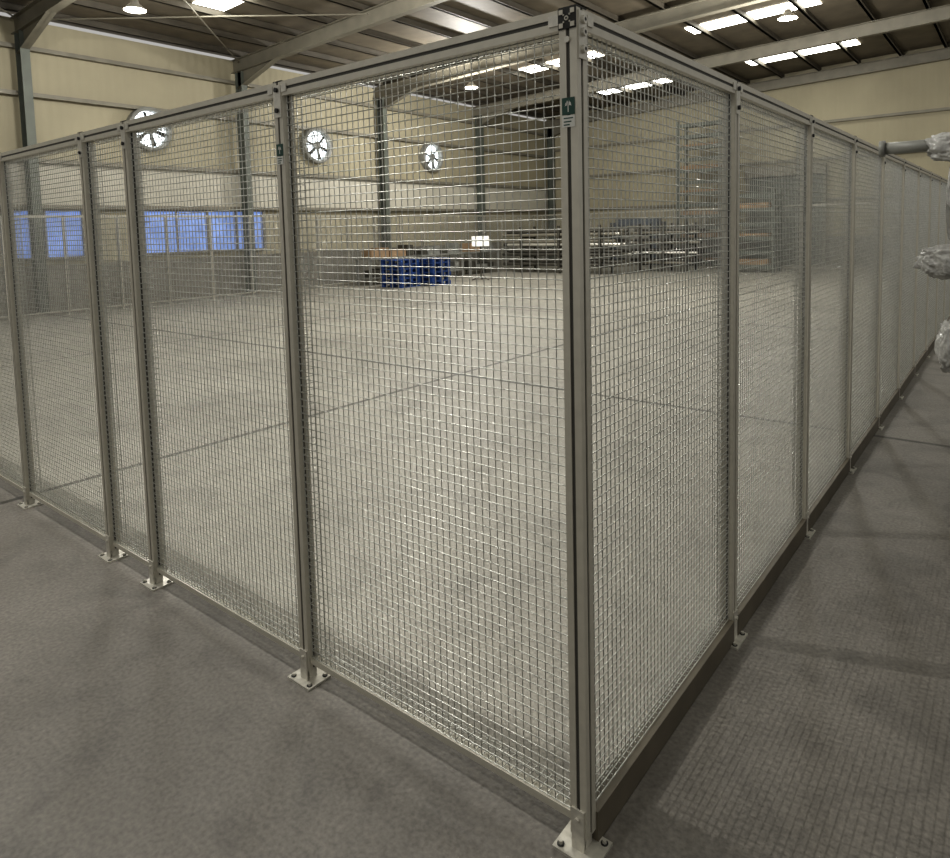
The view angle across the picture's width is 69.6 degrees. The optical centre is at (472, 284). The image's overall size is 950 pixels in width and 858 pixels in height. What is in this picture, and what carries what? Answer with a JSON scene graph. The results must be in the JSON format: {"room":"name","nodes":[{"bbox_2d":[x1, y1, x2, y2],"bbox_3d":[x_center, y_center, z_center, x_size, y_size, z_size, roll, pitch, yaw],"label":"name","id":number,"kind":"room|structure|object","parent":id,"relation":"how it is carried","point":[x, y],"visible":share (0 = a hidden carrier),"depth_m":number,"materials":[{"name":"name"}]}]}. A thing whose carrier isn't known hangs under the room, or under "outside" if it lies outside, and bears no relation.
{"room":"warehouse interior","nodes":[
{"label":"warehouse interior","id":0,"kind":"room"},
{"bbox_2d":[0,0,368,62],"bbox_3d":[-8.496,-6.288,14.396,5.786,0.258,11.725,2,6,39],"label":"rafter","id":1,"kind":"structure","parent":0,"point":[185,1],"depth_m":16.68,"materials":[{"name":"grey metal"}]},
{"bbox_2d":[0,15,547,267],"bbox_3d":[-7.900,-3.230,20.537,0.200,7.100,37.300,2,6,39],"label":"wall","id":2,"kind":"structure","parent":0,"point":[51,75],"depth_m":20.43,"materials":[{"name":"beige metal"}]},
{"bbox_2d":[0,209,85,260],"bbox_3d":[-10.602,-1.244,16.990,0.100,1.270,1.820,2,6,39],"label":"window","id":3,"kind":"structure","parent":2,"relation":"in","point":[45,210],"depth_m":17.20,"materials":[{"name":"glass"}]},
{"bbox_2d":[126,107,171,151],"bbox_3d":[-8.900,-4.273,18.854,0.240,1.200,1.200,2,6,39],"label":"exhaust fan","id":4,"kind":"object","parent":2,"relation":"attached to","point":[143,111],"visible":0.42,"depth_m":18.87,"materials":[{"name":"white"}]},
{"bbox_2d":[142,209,265,254],"bbox_3d":[-7.882,-1.586,20.368,0.100,1.270,3.920,2,6,39],"label":"window","id":5,"kind":"structure","parent":2,"relation":"in","point":[181,236],"depth_m":20.21,"materials":[{"name":"glass"}]},
{"bbox_2d":[10,162,547,209],"bbox_3d":[-7.788,-2.838,20.487,0.060,1.080,37.300,2,6,39],"label":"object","id":6,"kind":"structure","parent":2,"relation":"attached to","point":[541,193],"depth_m":22.04,"materials":[{"name":"beige metal"}]},
{"bbox_2d":[300,128,331,163],"bbox_3d":[-5.305,-4.726,23.319,0.240,1.200,1.200,2,6,39],"label":"exhaust fan","id":7,"kind":"object","parent":2,"relation":"attached to","point":[324,136],"visible":0.79,"depth_m":23.32,"materials":[{"name":"white"}]},
{"bbox_2d":[420,142,442,171],"bbox_3d":[-1.647,-5.187,27.861,0.240,1.200,1.200,2,6,39],"label":"exhaust fan","id":8,"kind":"object","parent":2,"relation":"attached to","point":[428,146],"visible":0.79,"depth_m":27.83,"materials":[{"name":"white metal"}]},
{"bbox_2d":[0,235,903,315],"bbox_3d":[2.417,0.136,12.570,26.060,1.150,37.300,2,6,39],"label":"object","id":9,"kind":"structure","parent":2,"relation":"attached to","point":[828,240],"depth_m":20.69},
{"bbox_2d":[0,0,947,119],"bbox_3d":[1.955,-6.909,12.228,24.405,1.035,37.300,2,6,39],"label":"roof","id":10,"kind":"structure","parent":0,"point":[85,3],"depth_m":19.25,"materials":[{"name":"grey metal"}]},
{"bbox_2d":[0,264,949,857],"bbox_3d":[2.410,0.742,12.831,26.360,0.100,37.600,2,6,39],"label":"floor","id":11,"kind":"structure","parent":0,"point":[136,721],"depth_m":3.07,"materials":[{"name":"concrete"}]},
{"bbox_2d":[14,30,49,312],"bbox_3d":[-10.600,-2.630,16.461,0.420,6.698,0.300,2,6,39],"label":"steel column","id":12,"kind":"structure","parent":11,"relation":"on","point":[23,62],"depth_m":16.34,"materials":[{"name":"grey metal"}]},
{"bbox_2d":[10,0,75,53],"bbox_3d":[-0.825,-5.996,8.249,26.057,1.820,0.200,2,6,39],"label":"rafter","id":13,"kind":"object","parent":12,"relation":"on","point":[34,17],"depth_m":15.58,"materials":[{"name":"grey metal"}]},
{"bbox_2d":[235,71,257,292],"bbox_3d":[-6.942,-3.091,21.004,0.420,6.698,0.300,2,6,39],"label":"steel column","id":14,"kind":"structure","parent":11,"relation":"on","point":[243,87],"depth_m":20.96,"materials":[{"name":"grey metal"}]},
{"bbox_2d":[231,0,447,88],"bbox_3d":[2.833,-6.457,12.791,26.057,1.820,0.200,2,6,39],"label":"rafter","id":15,"kind":"object","parent":14,"relation":"on","point":[253,64],"depth_m":18.22,"materials":[{"name":"grey metal"}]},
{"bbox_2d":[0,215,533,320],"bbox_3d":[-4.988,-1.043,22.024,0.122,2.353,25.042,2,6,39],"label":"fence","id":16,"kind":"object","parent":11,"relation":"on","point":[64,237],"visible":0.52,"depth_m":19.77,"materials":[{"name":"metal"}]},
{"bbox_2d":[0,4,612,857],"bbox_3d":[-6.205,0.196,7.090,16.792,2.353,0.122,2,6,39],"label":"fence","id":17,"kind":"object","parent":11,"relation":"on","point":[568,24],"visible":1,"depth_m":2.58,"materials":[{"name":"metal"}]},
{"bbox_2d":[376,97,390,267],"bbox_3d":[-3.284,-3.552,25.546,0.420,6.698,0.300,2,6,39],"label":"steel column","id":18,"kind":"structure","parent":11,"relation":"on","point":[383,111],"depth_m":25.46,"materials":[{"name":"grey metal"}]},
{"bbox_2d":[354,245,414,285],"bbox_3d":[-2.975,-0.684,23.593,0.800,1.282,2.202,2,6,39],"label":"bench","id":19,"kind":"object","parent":11,"relation":"on","point":[371,252],"visible":0.54,"depth_m":23.02,"materials":[{"name":"grey paint"}]},
{"bbox_2d":[379,257,450,287],"bbox_3d":[-1.825,-0.394,22.161,1.396,0.875,1.892,2,6,39],"label":"pallets","id":20,"kind":"object","parent":11,"relation":"on","point":[400,261],"visible":0.74,"depth_m":21.88,"materials":[{"name":"plastic"}]},
{"bbox_2d":[413,242,464,275],"bbox_3d":[-1.350,-0.890,25.610,0.800,1.285,2.400,2,6,39],"label":"bench","id":21,"kind":"object","parent":11,"relation":"on","point":[450,245],"visible":0.38,"depth_m":25.67,"materials":[{"name":"grey paint"}]},
{"bbox_2d":[456,243,499,274],"bbox_3d":[0.214,-1.059,27.554,0.800,1.228,1.900,2,6,39],"label":"bench","id":22,"kind":"object","parent":11,"relation":"on","point":[464,245],"visible":0.64,"depth_m":27.05,"materials":[{"name":"grey paint"}]},
{"bbox_2d":[475,115,486,262],"bbox_3d":[0.373,-4.013,30.088,0.420,6.698,0.300,2,6,39],"label":"steel column","id":23,"kind":"structure","parent":11,"relation":"on","point":[477,131],"depth_m":30.00,"materials":[{"name":"grey metal"}]},
{"bbox_2d":[472,236,489,279],"bbox_3d":[0.304,-0.921,23.978,0.640,1.539,0.550,-1,5,8],"label":"stand","id":24,"kind":"object","parent":11,"relation":"on","point":[478,243],"visible":0.85,"depth_m":23.86,"materials":[{"name":"metal"}]},
{"bbox_2d":[547,129,555,258],"bbox_3d":[4.000,-4.470,34.591,0.420,6.698,0.300,2,6,39],"label":"steel column","id":25,"kind":"structure","parent":11,"relation":"on","point":[549,141],"depth_m":34.53,"materials":[{"name":"grey metal"}]},
{"bbox_2d":[502,224,632,273],"bbox_3d":[3.621,-1.365,26.582,5.452,1.820,1.080,2,6,39],"label":"rack","id":26,"kind":"object","parent":11,"relation":"on","point":[541,233],"visible":0.61,"depth_m":26.44,"materials":[{"name":"metal"}]},
{"bbox_2d":[610,218,668,264],"bbox_3d":[7.489,-1.865,30.114,2.600,2.050,1.100,2,6,39],"label":"rack","id":27,"kind":"object","parent":11,"relation":"on","point":[623,220],"visible":0.21,"depth_m":29.95,"materials":[{"name":"grey metal"}]},
{"bbox_2d":[627,222,708,271],"bbox_3d":[7.415,-1.423,26.097,3.032,1.820,0.980,2,6,39],"label":"rack","id":28,"kind":"object","parent":11,"relation":"on","point":[661,228],"visible":0.59,"depth_m":25.77,"materials":[{"name":"metal"}]},
{"bbox_2d":[677,120,721,264],"bbox_3d":[9.607,-3.758,28.345,2.000,6.000,1.000,2,6,39],"label":"shelving rack","id":29,"kind":"object","parent":11,"relation":"on","point":[699,123],"visible":0.33,"depth_m":28.14,"materials":[{"name":"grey metal"}]},
{"bbox_2d":[533,201,896,269],"bbox_3d":[9.354,-1.777,26.561,16.792,2.353,0.122,2,6,39],"label":"fence","id":30,"kind":"object","parent":11,"relation":"on","point":[816,205],"visible":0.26,"depth_m":26.87,"materials":[{"name":"metal"}]},
{"bbox_2d":[739,189,781,272],"bbox_3d":[10.080,-1.907,24.546,1.700,2.900,0.900,2,6,39],"label":"storage shelf","id":31,"kind":"object","parent":11,"relation":"on","point":[760,209],"visible":0.26,"depth_m":24.15,"materials":[{"name":"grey metal"}]},
{"bbox_2d":[586,10,949,841],"bbox_3d":[8.138,-0.538,11.627,0.122,2.353,25.042,2,6,39],"label":"fence","id":32,"kind":"object","parent":11,"relation":"on","point":[920,302],"visible":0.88,"depth_m":2.85,"materials":[{"name":"metal"}]},
{"bbox_2d":[746,163,826,264],"bbox_3d":[12.624,-2.778,27.677,3.040,4.000,0.280,2,6,39],"label":"rack","id":33,"kind":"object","parent":11,"relation":"on","point":[823,177],"depth_m":27.70,"materials":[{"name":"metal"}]},
{"bbox_2d":[878,132,949,372],"bbox_3d":[3.004,0.225,4.122,0.980,2.303,0.800,2,6,39],"label":"machine","id":34,"kind":"object","parent":11,"relation":"on","point":[934,261],"visible":1,"depth_m":4.11,"materials":[{"name":"metal"}]},
{"bbox_2d":[0,0,949,119],"bbox_3d":[2.211,-7.042,12.201,26.360,0.988,37.600,2,6,39],"label":"ceiling","id":35,"kind":"structure","parent":0,"point":[833,14],"depth_m":20.02,"materials":[{"name":"grey metal"}]},
{"bbox_2d":[123,0,146,13],"bbox_3d":[-6.740,-5.950,13.596,0.430,0.980,0.430,2,6,39],"label":"lamp","id":36,"kind":"object","parent":35,"relation":"hanging from","point":[133,6],"visible":1,"depth_m":13.57,"materials":[{"name":"metal"}]},
{"bbox_2d":[193,0,242,10],"bbox_3d":[-5.380,-6.804,15.892,2.800,0.101,0.840,2,6,39],"label":"window","id":37,"kind":"structure","parent":35,"relation":"attached to","point":[223,5],"depth_m":16.57,"materials":[{"name":"white"}]},
{"bbox_2d":[465,58,477,88],"bbox_3d":[-0.050,-6.793,21.904,0.430,0.980,0.430,2,6,39],"label":"lamp","id":38,"kind":"object","parent":35,"relation":"hanging from","point":[468,86],"visible":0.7,"depth_m":21.87,"materials":[{"name":"metal"}]},
{"bbox_2d":[519,51,604,72],"bbox_3d":[3.057,-7.718,23.816,3.000,0.108,0.840,2,6,39],"label":"window","id":39,"kind":"structure","parent":35,"relation":"attached to","point":[590,52],"depth_m":24.05,"materials":[{"name":"white glass"}]},
{"bbox_2d":[598,78,671,94],"bbox_3d":[6.683,-8.175,28.319,3.000,0.108,0.840,2,6,39],"label":"window","id":40,"kind":"structure","parent":35,"relation":"attached to","point":[664,79],"depth_m":28.25,"materials":[{"name":"white glass"}]},
{"bbox_2d":[684,0,821,33],"bbox_3d":[8.043,-7.752,19.797,3.600,0.130,0.840,2,6,39],"label":"window","id":41,"kind":"structure","parent":35,"relation":"attached to","point":[778,9],"depth_m":19.73,"materials":[{"name":"white glass"}]},
{"bbox_2d":[778,0,797,20],"bbox_3d":[7.353,-6.773,15.944,0.430,1.122,0.430,2,6,39],"label":"lamp","id":42,"kind":"object","parent":35,"relation":"hanging from","point":[787,15],"visible":1,"depth_m":15.94,"materials":[{"name":"metal"}]},
{"bbox_2d":[746,39,859,65],"bbox_3d":[11.670,-8.209,24.300,3.600,0.130,0.840,2,6,39],"label":"window","id":43,"kind":"structure","parent":35,"relation":"attached to","point":[851,42],"depth_m":24.18,"materials":[{"name":"white glass"}]},
{"bbox_2d":[372,0,767,111],"bbox_3d":[6.490,-6.918,17.333,26.057,1.820,0.200,2,6,39],"label":"rafter","id":44,"kind":"object","parent":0,"point":[699,8],"depth_m":20.50,"materials":[{"name":"grey metal"}]},
{"bbox_2d":[471,4,949,126],"bbox_3d":[10.148,-7.379,21.875,26.057,1.820,0.200,2,6,39],"label":"rafter","id":45,"kind":"object","parent":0,"point":[941,13],"depth_m":21.96,"materials":[{"name":"grey metal"}]},
{"bbox_2d":[543,47,949,137],"bbox_3d":[13.774,-7.836,26.378,26.057,1.820,0.200,2,6,39],"label":"rafter","id":46,"kind":"object","parent":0,"point":[941,54],"depth_m":26.63,"materials":[{"name":"grey metal"}]},
{"bbox_2d":[546,43,949,238],"bbox_3d":[14.052,-4.804,26.849,26.060,8.100,0.200,2,6,39],"label":"wall","id":47,"kind":"structure","parent":0,"point":[922,86],"depth_m":26.92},
{"bbox_2d":[0,41,949,211],"bbox_3d":[2.341,-3.774,12.235,26.000,3.900,37.300,2,6,39],"label":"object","id":48,"kind":"structure","parent":47,"relation":"attached to","point":[2,44],"depth_m":22.95,"materials":[{"name":"paint"}]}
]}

